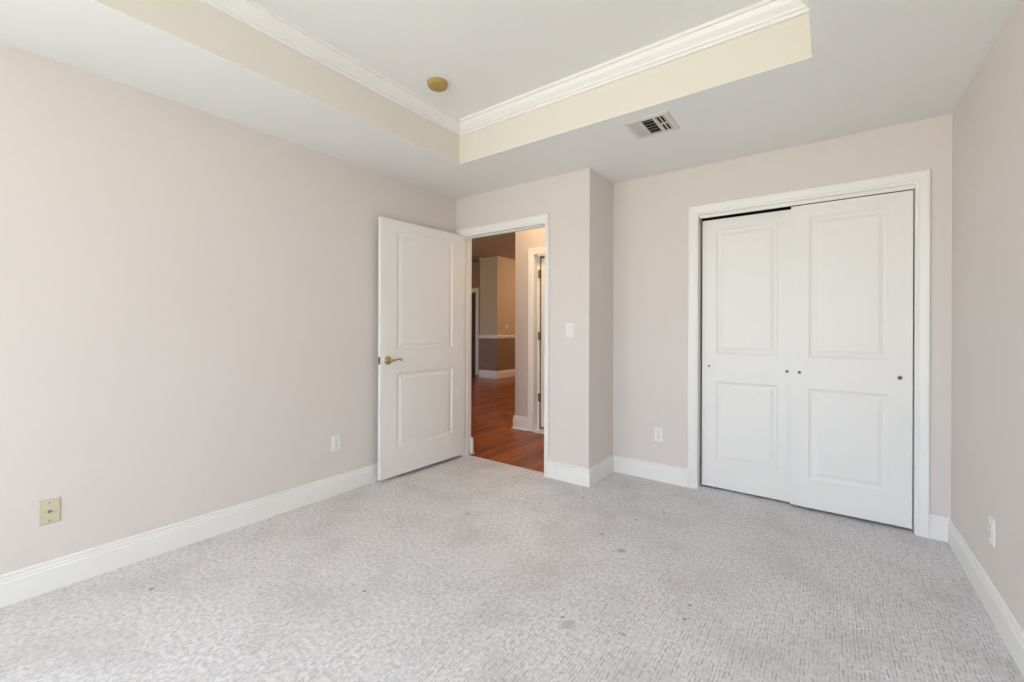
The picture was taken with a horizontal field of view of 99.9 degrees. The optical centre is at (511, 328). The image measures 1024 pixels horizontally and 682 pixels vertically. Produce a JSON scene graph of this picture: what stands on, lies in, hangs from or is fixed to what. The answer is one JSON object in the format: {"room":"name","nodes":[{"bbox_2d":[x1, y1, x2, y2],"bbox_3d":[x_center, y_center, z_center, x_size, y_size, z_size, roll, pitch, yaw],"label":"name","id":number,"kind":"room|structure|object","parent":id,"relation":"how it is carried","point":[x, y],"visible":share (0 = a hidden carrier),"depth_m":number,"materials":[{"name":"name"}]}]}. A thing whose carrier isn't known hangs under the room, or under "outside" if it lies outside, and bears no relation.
{"room":"empty bedroom","nodes":[
{"label":"empty bedroom","id":0,"kind":"room"},
{"bbox_2d":[0,41,455,574],"bbox_3d":[-2.460,-0.019,1.615,0.120,2.560,6.320,0,0,36],"label":"wall","id":1,"kind":"structure","parent":0,"point":[189,296],"depth_m":2.31,"materials":[{"name":"paint"}]},
{"bbox_2d":[38,496,60,526],"bbox_3d":[-2.116,0.839,1.971,0.018,0.114,0.071,0,0,36],"label":"plate","id":2,"kind":"object","parent":1,"relation":"attached to","point":[49,510],"visible":1,"depth_m":1.97,"materials":[{"name":"beige plastic"}]},
{"bbox_2d":[0,463,378,607],"bbox_3d":[-2.374,1.132,1.624,0.015,0.137,6.200,0,0,36],"label":"baseboard","id":3,"kind":"structure","parent":1,"relation":"attached to","point":[25,583],"depth_m":2.30,"materials":[{"name":"white paint"}]},
{"bbox_2d":[332,434,340,451],"bbox_3d":[-1.274,0.833,3.125,0.008,0.114,0.070,0,0,36],"label":"wall outlet","id":4,"kind":"object","parent":1,"relation":"attached to","point":[336,440],"visible":1,"depth_m":3.12,"materials":[{"name":"white plastic"}]},
{"bbox_2d":[95,0,811,163],"bbox_3d":[-0.977,-1.384,0.606,2.273,0.292,5.025,0,0,36],"label":"wall","id":5,"kind":"structure","parent":0,"point":[195,22],"depth_m":2.28,"materials":[{"name":"beige paint"}]},
{"bbox_2d":[198,0,808,136],"bbox_3d":[-0.977,-1.485,0.606,2.173,0.089,4.925,0,0,36],"label":"crown molding","id":6,"kind":"structure","parent":5,"relation":"attached to","point":[763,14],"depth_m":2.34,"materials":[{"name":"white paint"}]},
{"bbox_2d":[472,262,479,369],"bbox_3d":[-1.695,-0.237,11.864,2.970,2.980,0.100,0,0,36],"label":"wall","id":7,"kind":"structure","parent":0,"point":[475,266],"depth_m":11.22,"materials":[{"name":"beige paint"}]},
{"bbox_2d":[471,293,475,373],"bbox_3d":[-1.274,0.134,11.529,0.866,2.120,0.049,0,0,36],"label":"door","id":8,"kind":"structure","parent":7,"relation":"in","point":[473,322],"depth_m":11.32,"materials":[{"name":"brown wood"}]},
{"bbox_2d":[472,288,478,374],"bbox_3d":[-1.304,0.074,11.502,1.090,2.260,0.018,0,0,36],"label":"door frame","id":9,"kind":"structure","parent":7,"relation":"attached to","point":[476,290],"depth_m":11.20,"materials":[{"name":"white paint"}]},
{"bbox_2d":[479,256,514,262],"bbox_3d":[0.120,-1.686,11.363,0.588,0.070,2.364,0,0,36],"label":"crown molding","id":10,"kind":"structure","parent":7,"relation":"attached to","point":[493,257],"depth_m":10.46,"materials":[{"name":"beige paint"}]},
{"bbox_2d":[472,232,514,262],"bbox_3d":[-0.597,-1.753,8.764,8.403,0.060,7.400,0,0,36],"label":"ceiling","id":11,"kind":"structure","parent":0,"point":[502,245],"depth_m":9.06,"materials":[{"name":"paint"}]},
{"bbox_2d":[480,259,514,378],"bbox_3d":[0.122,-0.231,11.372,0.540,2.980,2.340,0,0,36],"label":"wall","id":12,"kind":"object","parent":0,"point":[497,277],"visible":0.36,"depth_m":10.47,"materials":[{"name":"beige paint"}]},
{"bbox_2d":[478,335,514,338],"bbox_3d":[0.112,0.204,11.361,0.596,0.080,2.368,0,0,36],"label":"rail","id":13,"kind":"object","parent":12,"relation":"attached to","point":[479,336],"visible":0.51,"depth_m":10.44,"materials":[{"name":"white paint"}]},
{"bbox_2d":[479,369,514,378],"bbox_3d":[0.112,1.114,11.365,0.576,0.190,2.358,0,0,36],"label":"baseboard","id":14,"kind":"structure","parent":12,"relation":"attached to","point":[511,372],"depth_m":10.46,"materials":[{"name":"white paint"}]},
{"bbox_2d":[0,0,1016,199],"bbox_3d":[-0.677,-1.235,1.027,3.684,0.003,7.480,0,0,36],"label":"ceiling","id":15,"kind":"structure","parent":0,"point":[873,64],"depth_m":2.26,"materials":[{"name":"paint"}]},
{"bbox_2d":[623,110,679,138],"bbox_3d":[0.849,-1.223,2.609,0.262,0.011,0.262,0,0,36],"label":"ceiling vent","id":16,"kind":"object","parent":15,"relation":"in","point":[662,122],"visible":1,"depth_m":2.59,"materials":[{"name":"white metal"}]},
{"bbox_2d":[254,0,762,117],"bbox_3d":[-0.977,-1.555,0.606,2.273,0.050,5.025,0,0,36],"label":"ceiling","id":17,"kind":"structure","parent":0,"point":[489,53],"depth_m":2.23,"materials":[{"name":"paint"}]},
{"bbox_2d":[427,77,447,91],"bbox_3d":[-0.463,-1.513,2.680,0.128,0.030,0.128,0,0,36],"label":"smoke detector","id":18,"kind":"object","parent":17,"relation":"attached to","point":[437,84],"visible":1,"depth_m":2.65,"materials":[{"name":"brown plastic"}]},
{"bbox_2d":[0,374,1023,681],"bbox_3d":[-1.621,1.238,5.662,10.444,0.070,13.600,0,0,36],"label":"floor","id":19,"kind":"structure","parent":0,"point":[468,568],"depth_m":1.94,"materials":[{"name":"carpet"}]},
{"bbox_2d":[515,227,544,416],"bbox_3d":[2.462,-0.223,7.262,1.465,2.980,6.190,0,0,36],"label":"wall","id":20,"kind":"structure","parent":0,"point":[525,240],"depth_m":5.14,"materials":[{"name":"paint"}]},
{"bbox_2d":[511,415,527,430],"bbox_3d":[0.093,1.129,5.141,0.228,0.159,0.030,0,0,36],"label":"baseboard","id":21,"kind":"structure","parent":20,"relation":"attached to","point":[519,422],"depth_m":5.13,"materials":[{"name":"white paint"}]},
{"bbox_2d":[528,247,544,433],"bbox_3d":[0.609,0.140,4.852,0.942,2.150,0.148,0,0,36],"label":"door frame","id":22,"kind":"structure","parent":20,"relation":"attached to","point":[537,257],"depth_m":5.06,"materials":[{"name":"white paint"}]},
{"bbox_2d":[538,258,544,426],"bbox_3d":[0.637,0.168,4.864,0.800,1.985,0.054,0,0,36],"label":"door","id":23,"kind":"structure","parent":20,"relation":"in","point":[541,273],"depth_m":5.06,"materials":[{"name":"white paint"}]},
{"bbox_2d":[456,168,613,468],"bbox_3d":[0.148,-0.226,3.977,1.523,2.990,0.575,0,0,36],"label":"wall","id":24,"kind":"structure","parent":0,"point":[579,204],"depth_m":3.44,"materials":[{"name":"paint"}]},
{"bbox_2d":[378,217,464,480],"bbox_3d":[-0.730,0.156,3.683,0.114,2.040,0.934,0,0,38],"label":"door","id":25,"kind":"structure","parent":24,"relation":"in","point":[421,270],"depth_m":3.61,"materials":[{"name":"white paint"}]},
{"bbox_2d":[458,213,549,477],"bbox_3d":[-0.077,0.137,3.841,1.014,2.143,0.126,0,0,36],"label":"door frame","id":26,"kind":"structure","parent":24,"relation":"attached to","point":[545,218],"depth_m":3.83,"materials":[{"name":"white paint"}]},
{"bbox_2d":[548,460,589,487],"bbox_3d":[0.445,1.142,3.389,0.369,0.137,0.015,0,0,36],"label":"baseboard","id":27,"kind":"structure","parent":24,"relation":"attached to","point":[564,472],"depth_m":3.38,"materials":[{"name":"white paint"}]},
{"bbox_2d":[566,323,573,337],"bbox_3d":[0.450,0.015,3.386,0.070,0.114,0.019,0,0,36],"label":"light switch","id":28,"kind":"object","parent":24,"relation":"attached to","point":[569,326],"visible":1,"depth_m":3.38,"materials":[{"name":"white plastic"}]},
{"bbox_2d":[589,455,613,486],"bbox_3d":[0.723,1.143,3.467,0.015,0.137,0.470,0,0,36],"label":"baseboard","id":29,"kind":"structure","parent":24,"relation":"attached to","point":[599,471],"depth_m":3.45,"materials":[{"name":"white paint"}]},
{"bbox_2d":[540,257,544,428],"bbox_3d":[0.682,0.136,4.952,0.908,2.250,0.040,0,0,36],"label":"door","id":30,"kind":"structure","parent":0,"point":[541,257],"depth_m":5.18,"materials":[{"name":"white wood"}]},
{"bbox_2d":[613,114,951,517],"bbox_3d":[1.718,-0.006,3.105,2.042,2.560,0.120,0,0,36],"label":"wall","id":31,"kind":"structure","parent":0,"point":[650,214],"depth_m":3.33,"materials":[{"name":"paint"}]},
{"bbox_2d":[613,455,686,486],"bbox_3d":[1.098,1.144,3.474,0.611,0.137,0.015,0,0,36],"label":"baseboard","id":32,"kind":"structure","parent":31,"relation":"attached to","point":[674,475],"depth_m":3.45,"materials":[{"name":"white paint"}]},
{"bbox_2d":[654,427,662,441],"bbox_3d":[1.167,0.846,3.429,0.070,0.114,0.008,0,0,36],"label":"wall outlet","id":33,"kind":"object","parent":31,"relation":"attached to","point":[658,432],"visible":1,"depth_m":3.43,"materials":[{"name":"white plastic"}]},
{"bbox_2d":[702,209,790,501],"bbox_3d":[1.715,0.188,3.141,0.608,2.020,0.036,0,0,36],"label":"door","id":34,"kind":"structure","parent":31,"relation":"in","point":[746,260],"depth_m":3.13,"materials":[{"name":"white paint"}]},
{"bbox_2d":[687,169,930,537],"bbox_3d":[1.921,0.144,2.944,1.340,2.141,0.138,0,0,36],"label":"door frame","id":35,"kind":"structure","parent":31,"relation":"attached to","point":[922,178],"depth_m":2.61,"materials":[{"name":"white paint"}]},
{"bbox_2d":[790,190,912,528],"bbox_3d":[2.154,0.184,2.762,0.612,2.022,0.036,0,0,36],"label":"door","id":36,"kind":"structure","parent":31,"relation":"in","point":[851,414],"depth_m":2.73,"materials":[{"name":"white paint"}]},
{"bbox_2d":[929,514,949,541],"bbox_3d":[2.460,1.148,2.473,0.091,0.137,0.015,0,0,36],"label":"baseboard","id":37,"kind":"structure","parent":31,"relation":"attached to","point":[938,526],"depth_m":2.47,"materials":[{"name":"white paint"}]},
{"bbox_2d":[701,189,911,465],"bbox_3d":[2.074,-0.005,3.581,2.272,2.560,0.100,0,0,36],"label":"wall","id":38,"kind":"structure","parent":0,"point":[788,207],"depth_m":3.57,"materials":[{"name":"grey paint"}]},
{"bbox_2d":[951,0,1023,628],"bbox_3d":[0.755,-0.009,-0.029,0.120,2.560,7.480,0,0,36],"label":"wall","id":39,"kind":"structure","parent":0,"point":[987,396],"depth_m":1.85,"materials":[{"name":"paint"}]},
{"bbox_2d":[948,518,1023,676],"bbox_3d":[0.524,1.142,-0.224,0.015,0.137,6.655,0,0,36],"label":"baseboard","id":40,"kind":"structure","parent":39,"relation":"attached to","point":[1010,630],"depth_m":1.81,"materials":[{"name":"white paint"}]},
{"bbox_2d":[988,515,994,547],"bbox_3d":[2.044,0.863,1.836,0.008,0.114,0.070,0,0,36],"label":"wall outlet","id":41,"kind":"object","parent":39,"relation":"attached to","point":[991,534],"visible":1,"depth_m":1.82,"materials":[{"name":"white plastic"}]},
{"bbox_3d":[-0.613,-0.233,8.834,8.503,2.980,7.500,0,0,36],"label":"wall","id":42,"kind":"structure","parent":0,"visible":0},
{"bbox_2d":[471,437,473,453],"bbox_3d":[-0.907,1.126,4.535,1.329,0.159,0.030,0,0,36],"label":"baseboard","id":43,"kind":"structure","parent":42,"relation":"attached to","point":[472,442],"depth_m":4.14,"materials":[{"name":"white paint"}]}
]}

